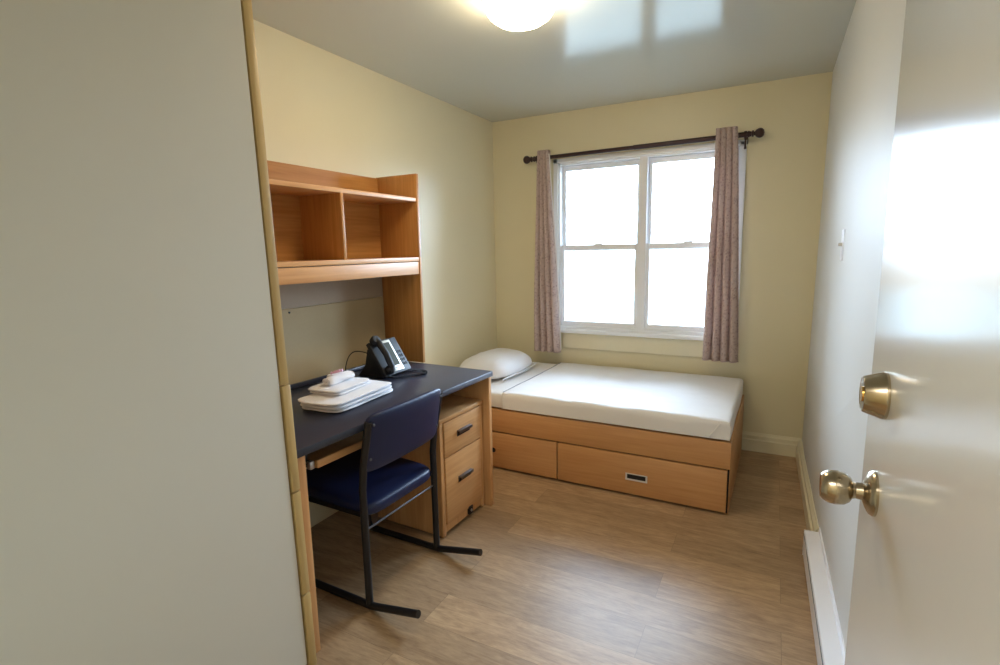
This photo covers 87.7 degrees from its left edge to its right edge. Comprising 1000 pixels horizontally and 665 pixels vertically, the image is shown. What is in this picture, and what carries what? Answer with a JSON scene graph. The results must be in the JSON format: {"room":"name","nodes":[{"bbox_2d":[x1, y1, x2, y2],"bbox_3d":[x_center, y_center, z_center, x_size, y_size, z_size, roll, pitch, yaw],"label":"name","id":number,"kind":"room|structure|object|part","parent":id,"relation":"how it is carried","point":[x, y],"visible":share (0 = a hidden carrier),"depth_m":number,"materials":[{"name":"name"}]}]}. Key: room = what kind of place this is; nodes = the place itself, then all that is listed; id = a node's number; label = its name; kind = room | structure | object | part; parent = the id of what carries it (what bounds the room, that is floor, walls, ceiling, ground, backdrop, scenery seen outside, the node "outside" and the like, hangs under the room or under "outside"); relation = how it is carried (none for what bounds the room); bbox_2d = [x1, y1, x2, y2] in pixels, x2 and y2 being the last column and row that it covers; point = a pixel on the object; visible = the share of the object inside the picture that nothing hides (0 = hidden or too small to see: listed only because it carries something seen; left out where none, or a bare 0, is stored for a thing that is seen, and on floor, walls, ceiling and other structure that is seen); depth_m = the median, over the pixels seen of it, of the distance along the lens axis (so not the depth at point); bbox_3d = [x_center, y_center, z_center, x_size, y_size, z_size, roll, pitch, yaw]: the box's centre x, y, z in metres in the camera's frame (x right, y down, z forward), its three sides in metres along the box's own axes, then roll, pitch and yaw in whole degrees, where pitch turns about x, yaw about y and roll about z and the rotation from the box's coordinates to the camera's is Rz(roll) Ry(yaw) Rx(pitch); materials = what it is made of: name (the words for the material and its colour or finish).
{"room":"dorm room","nodes":[
{"label":"dorm room","id":0,"kind":"room"},
{"bbox_2d":[253,19,496,526],"bbox_3d":[-1.265,-0.123,2.202,0.150,2.420,5.311,4,10,27],"label":"wall","id":1,"kind":"structure","parent":0,"point":[322,109],"depth_m":3.34,"materials":[{"name":"beige paint"}]},
{"bbox_2d":[251,0,855,121],"bbox_3d":[-0.196,-1.286,1.353,2.700,0.100,5.461,4,10,27],"label":"ceiling","id":2,"kind":"structure","parent":0,"point":[588,53],"depth_m":2.62,"materials":[{"name":"paint"}]},
{"bbox_2d":[483,0,556,30],"bbox_3d":[0.082,-1.299,2.102,0.304,0.118,0.304,4,10,27],"label":"ceiling lamp","id":3,"kind":"object","parent":2,"relation":"attached to","point":[513,15],"visible":1,"depth_m":2.05,"materials":[{"name":"white glass"}]},
{"bbox_2d":[311,450,816,664],"bbox_3d":[-0.146,1.202,1.745,2.700,0.100,5.461,4,10,27],"label":"floor","id":4,"kind":"structure","parent":0,"point":[566,572],"depth_m":2.24,"materials":[{"name":"wood"}]},
{"bbox_2d":[0,0,316,664],"bbox_3d":[-1.197,0.025,1.378,0.727,2.395,0.910,4,11,27],"label":"wardrobe","id":5,"kind":"object","parent":4,"relation":"on","point":[151,513],"visible":1,"depth_m":1.25,"materials":[{"name":"white laminate"}]},
{"bbox_3d":[-0.697,-0.522,1.512,0.018,1.388,0.030,4,11,27],"label":"edge trim","id":6,"kind":"part","parent":5,"relation":"part of","materials":[{"name":"brown wood"}]},
{"bbox_3d":[-0.671,0.339,1.660,0.021,0.353,0.032,4,11,27],"label":"edge trim","id":7,"kind":"part","parent":5,"relation":"part of","materials":[{"name":"brown wood"}]},
{"bbox_3d":[-0.662,0.695,1.720,0.021,0.361,0.032,4,11,27],"label":"edge trim","id":8,"kind":"part","parent":5,"relation":"part of","materials":[{"name":"brown wood"}]},
{"bbox_3d":[-0.653,1.013,1.774,0.021,0.277,0.032,4,11,27],"label":"edge trim","id":9,"kind":"part","parent":5,"relation":"part of","materials":[{"name":"brown wood"}]},
{"bbox_2d":[290,362,493,652],"bbox_3d":[-0.647,0.646,2.478,0.685,0.792,1.288,4,10,30],"label":"desk","id":10,"kind":"object","parent":4,"relation":"on","point":[322,438],"visible":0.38,"depth_m":2.19,"materials":[{"name":"laminate"}]},
{"bbox_3d":[-0.944,0.760,1.964,0.653,0.737,0.036,4,10,30],"label":"panel","id":11,"kind":"part","parent":10,"relation":"part of","materials":[{"name":"brown wood"}]},
{"bbox_2d":[307,431,362,467],"bbox_3d":[-0.685,0.430,2.250,0.378,0.030,0.587,4,10,30],"label":"keyboard tray","id":12,"kind":"object","parent":10,"relation":"on","point":[321,457],"depth_m":2.02,"materials":[{"name":"brown wood"}]},
{"bbox_2d":[298,380,392,412],"bbox_3d":[-0.665,0.272,2.287,0.231,0.052,0.426,3,10,24],"label":"bath towel","id":13,"kind":"object","parent":10,"relation":"on","point":[374,389],"visible":0.77,"depth_m":2.17,"materials":[{"name":"white fabric"}]},
{"bbox_2d":[308,377,370,394],"bbox_3d":[-0.702,0.232,2.295,0.174,0.027,0.257,2,10,22],"label":"hand towel","id":14,"kind":"object","parent":13,"relation":"on","point":[351,384],"visible":0.84,"depth_m":2.23,"materials":[{"name":"white fabric"}]},
{"bbox_2d":[322,370,354,385],"bbox_3d":[-0.725,0.198,2.309,0.107,0.040,0.174,3,10,25],"label":"washcloth","id":15,"kind":"object","parent":14,"relation":"on","point":[332,379],"visible":0.97,"depth_m":2.27,"materials":[{"name":"white fabric"}]},
{"bbox_2d":[330,369,342,373],"bbox_3d":[-0.721,0.173,2.302,0.053,0.023,0.022,-1,9,-2],"label":"soap bar","id":16,"kind":"object","parent":15,"relation":"on","point":[339,370],"visible":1,"depth_m":2.29,"materials":[{"name":"pink"}]},
{"bbox_2d":[267,160,424,384],"bbox_3d":[-0.863,-0.267,2.479,0.284,1.064,1.264,4,10,27],"label":"hutch","id":17,"kind":"object","parent":10,"relation":"on","point":[339,237],"visible":0.51,"depth_m":2.73,"materials":[{"name":"brown wood"}]},
{"bbox_3d":[-0.989,-0.563,2.496,0.012,0.468,1.224,4,10,27],"label":"panel","id":18,"kind":"part","parent":17,"relation":"part of","materials":[{"name":"brown wood"}]},
{"bbox_2d":[269,179,415,203],"bbox_3d":[-0.867,-0.653,2.416,0.268,0.020,1.224,4,10,27],"label":"shelf","id":19,"kind":"object","parent":17,"relation":"attached to","point":[279,189],"depth_m":2.44,"materials":[{"name":"brown wood"}]},
{"bbox_2d":[277,257,418,266],"bbox_3d":[-0.860,-0.331,2.466,0.270,0.022,1.224,4,10,27],"label":"shelf","id":20,"kind":"object","parent":17,"relation":"attached to","point":[281,261],"depth_m":2.52,"materials":[{"name":"brown wood"}]},
{"bbox_3d":[-0.574,-0.358,3.022,0.284,1.064,0.020,4,10,27],"label":"panel","id":21,"kind":"part","parent":17,"relation":"part of","materials":[{"name":"brown wood"}]},
{"bbox_2d":[345,336,426,378],"bbox_3d":[-0.593,0.114,2.744,0.382,0.219,0.241,4,10,27],"label":"desk phone","id":22,"kind":"object","parent":10,"relation":"on","point":[385,358],"visible":1,"depth_m":2.69,"materials":[{"name":"black plastic"}]},
{"bbox_3d":[-0.495,0.213,2.739,0.225,0.021,0.121,-6,10,-27],"label":"coiled cord","id":23,"kind":"part","parent":22,"relation":"part of","materials":[{"name":"black plastic"}]},
{"bbox_3d":[-0.331,0.582,3.016,0.653,0.737,0.025,4,10,30],"label":"panel","id":24,"kind":"part","parent":10,"relation":"part of","materials":[{"name":"brown wood"}]},
{"bbox_2d":[306,388,482,618],"bbox_3d":[-0.511,0.665,2.272,0.708,0.811,0.491,4,10,29],"label":"desk chair","id":25,"kind":"object","parent":4,"relation":"on","point":[362,483],"visible":0.92,"depth_m":2.16,"materials":[{"name":"metal"}]},
{"bbox_3d":[-0.505,0.710,2.012,0.082,0.772,0.029,4,10,29],"label":"post","id":26,"kind":"part","parent":25,"relation":"part of","materials":[{"name":"black metal"}]},
{"bbox_3d":[-0.611,0.645,2.324,0.480,0.085,0.444,4,10,29],"label":"seat","id":27,"kind":"part","parent":25,"relation":"part of","materials":[{"name":"blue leather"}]},
{"bbox_3d":[-0.598,0.671,2.321,0.410,0.020,0.456,4,10,29],"label":"seat frame","id":28,"kind":"part","parent":25,"relation":"part of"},
{"bbox_3d":[-0.390,0.393,2.158,0.084,0.244,0.472,4,10,29],"label":"backrest","id":29,"kind":"part","parent":25,"relation":"part of","materials":[{"name":"blue plastic"}]},
{"bbox_3d":[-0.286,0.643,2.406,0.082,0.772,0.029,4,10,29],"label":"post","id":30,"kind":"part","parent":25,"relation":"part of","materials":[{"name":"black metal"}]},
{"bbox_2d":[378,395,483,537],"bbox_3d":[-0.364,0.681,2.793,0.456,0.612,0.393,4,10,30],"label":"drawer pedestal","id":31,"kind":"object","parent":4,"relation":"on","point":[459,445],"visible":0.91,"depth_m":2.65,"materials":[{"name":"brown wood"}]},
{"bbox_3d":[-0.195,0.701,2.698,0.016,0.584,0.385,4,10,30],"label":"frame","id":32,"kind":"part","parent":31,"relation":"part of","materials":[{"name":"brown wood"}]},
{"bbox_3d":[-0.197,0.503,2.666,0.022,0.174,0.325,4,10,30],"label":"drawer","id":33,"kind":"part","parent":31,"relation":"part of","materials":[{"name":"brown wood"}]},
{"bbox_3d":[-0.191,0.763,2.707,0.022,0.342,0.325,4,10,30],"label":"drawer","id":34,"kind":"part","parent":31,"relation":"part of","materials":[{"name":"brown wood"}]},
{"bbox_3d":[-0.178,0.498,2.654,0.020,0.032,0.116,4,10,30],"label":"handle","id":35,"kind":"part","parent":31,"relation":"part of","materials":[{"name":"metal"}]},
{"bbox_3d":[-0.174,0.738,2.692,0.020,0.032,0.116,4,10,30],"label":"handle","id":36,"kind":"part","parent":31,"relation":"part of","materials":[{"name":"metal"}]},
{"bbox_2d":[491,395,743,513],"bbox_3d":[0.593,0.642,3.595,1.906,0.402,1.009,4,10,28],"label":"bed","id":37,"kind":"object","parent":4,"relation":"on","point":[695,471],"visible":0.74,"depth_m":2.99,"materials":[{"name":"brown wood"}]},
{"bbox_2d":[491,362,555,407],"bbox_3d":[0.585,0.390,3.558,1.882,0.106,0.987,4,10,28],"label":"mattress","id":38,"kind":"object","parent":37,"relation":"on","point":[498,386],"visible":0.16,"depth_m":3.61,"materials":[{"name":"white fabric"}]},
{"bbox_2d":[460,348,537,380],"bbox_3d":[-0.026,0.211,3.883,0.438,0.158,0.670,4,10,27],"label":"pillow","id":39,"kind":"object","parent":38,"relation":"on","point":[504,362],"visible":0.84,"depth_m":3.71,"materials":[{"name":"white fabric"}]},
{"bbox_2d":[502,362,742,440],"bbox_3d":[0.831,0.397,3.417,1.334,0.107,1.002,4,10,28],"label":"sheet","id":40,"kind":"object","parent":38,"relation":"on","point":[707,406],"visible":1,"depth_m":3.18,"materials":[{"name":"white fabric"}]},
{"bbox_3d":[-0.062,0.756,3.406,0.935,0.233,0.021,4,10,28],"label":"drawer","id":41,"kind":"part","parent":37,"relation":"part of","materials":[{"name":"brown wood"}]},
{"bbox_3d":[0.363,0.588,3.158,1.906,0.150,0.040,4,10,28],"label":"rail","id":42,"kind":"part","parent":37,"relation":"part of","materials":[{"name":"brown wood"}]},
{"bbox_3d":[0.771,0.823,2.950,0.124,0.042,0.005,4,10,28],"label":"handle","id":43,"kind":"part","parent":37,"relation":"part of","materials":[{"name":"metal"}]},
{"bbox_3d":[0.773,0.809,2.959,0.948,0.233,0.021,4,10,28],"label":"drawer","id":44,"kind":"part","parent":37,"relation":"part of","materials":[{"name":"brown wood"}]},
{"bbox_3d":[1.429,0.694,3.162,0.020,0.402,0.982,4,10,28],"label":"panel","id":45,"kind":"part","parent":37,"relation":"part of","materials":[{"name":"brown wood"}]},
{"bbox_2d":[492,72,832,438],"bbox_3d":[1.127,-0.428,3.835,2.550,2.420,0.150,4,10,27],"label":"wall","id":46,"kind":"structure","parent":0,"point":[784,179],"depth_m":3.49,"materials":[{"name":"beige paint"}]},
{"bbox_2d":[523,128,764,163],"bbox_3d":[0.927,-1.257,3.647,1.653,0.121,0.119,3,10,28],"label":"curtain rod","id":47,"kind":"object","parent":46,"relation":"attached to","point":[759,132],"visible":0.88,"depth_m":3.54,"materials":[{"name":"brown metal"}]},
{"bbox_2d":[534,150,560,352],"bbox_3d":[0.363,-0.606,3.984,0.230,1.522,0.115,4,10,27],"label":"curtain","id":48,"kind":"object","parent":47,"relation":"hanging from","point":[547,329],"visible":1,"depth_m":3.98,"materials":[{"name":"fabric"}]},
{"bbox_2d":[702,126,738,362],"bbox_3d":[1.471,-0.554,3.404,0.231,1.507,0.115,4,10,27],"label":"curtain","id":49,"kind":"object","parent":47,"relation":"hanging from","point":[720,337],"visible":1,"depth_m":3.39,"materials":[{"name":"fabric"}]},
{"bbox_2d":[553,140,746,357],"bbox_3d":[1.036,-0.570,3.814,1.337,1.452,0.170,4,10,27],"label":"window","id":50,"kind":"structure","parent":46,"relation":"in","point":[640,336],"depth_m":3.82,"materials":[{"name":"white plastic"}]},
{"bbox_3d":[0.759,-0.357,4.001,0.597,0.628,0.034,4,10,27],"label":"sash","id":51,"kind":"part","parent":50,"relation":"part of","materials":[{"name":"white glass"}]},
{"bbox_3d":[0.765,-0.946,3.944,0.597,0.648,0.034,4,10,27],"label":"sash","id":52,"kind":"part","parent":50,"relation":"part of","materials":[{"name":"white glass"}]},
{"bbox_3d":[1.037,0.012,3.876,1.290,0.028,0.110,4,10,27],"label":"sill","id":53,"kind":"part","parent":50,"relation":"part of","materials":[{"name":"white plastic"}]},
{"bbox_3d":[1.329,-0.322,3.704,0.576,0.628,0.034,4,10,27],"label":"sash","id":54,"kind":"part","parent":50,"relation":"part of","materials":[{"name":"white glass"}]},
{"bbox_3d":[1.336,-0.911,3.647,0.576,0.648,0.034,4,10,27],"label":"sash","id":55,"kind":"part","parent":50,"relation":"part of","materials":[{"name":"white glass"}]},
{"bbox_2d":[741,431,799,456],"bbox_3d":[1.845,0.762,3.555,0.360,0.128,0.022,4,10,27],"label":"baseboard","id":56,"kind":"structure","parent":46,"relation":"attached to","point":[751,441],"depth_m":3.55,"materials":[{"name":"beige paint"}]},
{"bbox_2d":[802,0,905,649],"bbox_3d":[0.909,0.025,0.987,0.262,2.420,5.161,4,10,27],"label":"wall","id":57,"kind":"structure","parent":0,"point":[866,71],"depth_m":1.83,"materials":[{"name":"paint"}]},
{"bbox_2d":[796,439,818,531],"bbox_3d":[1.723,0.863,2.937,0.030,0.125,1.239,3,10,26],"label":"baseboard","id":58,"kind":"structure","parent":57,"relation":"attached to","point":[806,492],"depth_m":2.81,"materials":[{"name":"beige paint"}]},
{"bbox_2d":[802,527,845,664],"bbox_3d":[1.095,1.053,1.733,0.065,0.150,1.435,3,10,26],"label":"baseboard heater","id":59,"kind":"object","parent":57,"relation":"attached to","point":[828,637],"visible":1,"depth_m":1.89,"materials":[{"name":"white metal"}]},
{"bbox_2d":[838,229,844,260],"bbox_3d":[1.370,-0.350,2.087,0.028,0.124,0.076,4,10,27],"label":"light switch","id":60,"kind":"object","parent":57,"relation":"attached to","point":[841,244],"visible":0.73,"depth_m":2.08,"materials":[{"name":"white plastic"}]},
{"bbox_3d":[-0.775,0.140,0.469,2.345,2.420,0.140,4,10,27],"label":"wall","id":61,"kind":"structure","parent":0,"visible":0},
{"bbox_2d":[819,0,999,664],"bbox_3d":[0.348,0.308,0.440,0.102,2.028,0.812,4,10,27],"label":"door","id":62,"kind":"structure","parent":61,"relation":"in","point":[925,590],"depth_m":0.47,"materials":[{"name":"paint"}]},
{"bbox_3d":[0.456,0.209,0.703,0.042,0.046,0.046,4,10,27],"label":"knob","id":63,"kind":"part","parent":62,"relation":"part of","materials":[{"name":"gold metal"}]},
{"label":"outside","id":64,"kind":"structure","parent":0,"visible":0},
{"bbox_2d":[566,286,705,325],"bbox_3d":[13.462,-0.474,30.293,60.000,0.200,54.839,4,10,27],"label":"ground","id":65,"kind":"structure","parent":64,"point":[667,305],"depth_m":40.70,"materials":[{"name":"white"}]}
]}

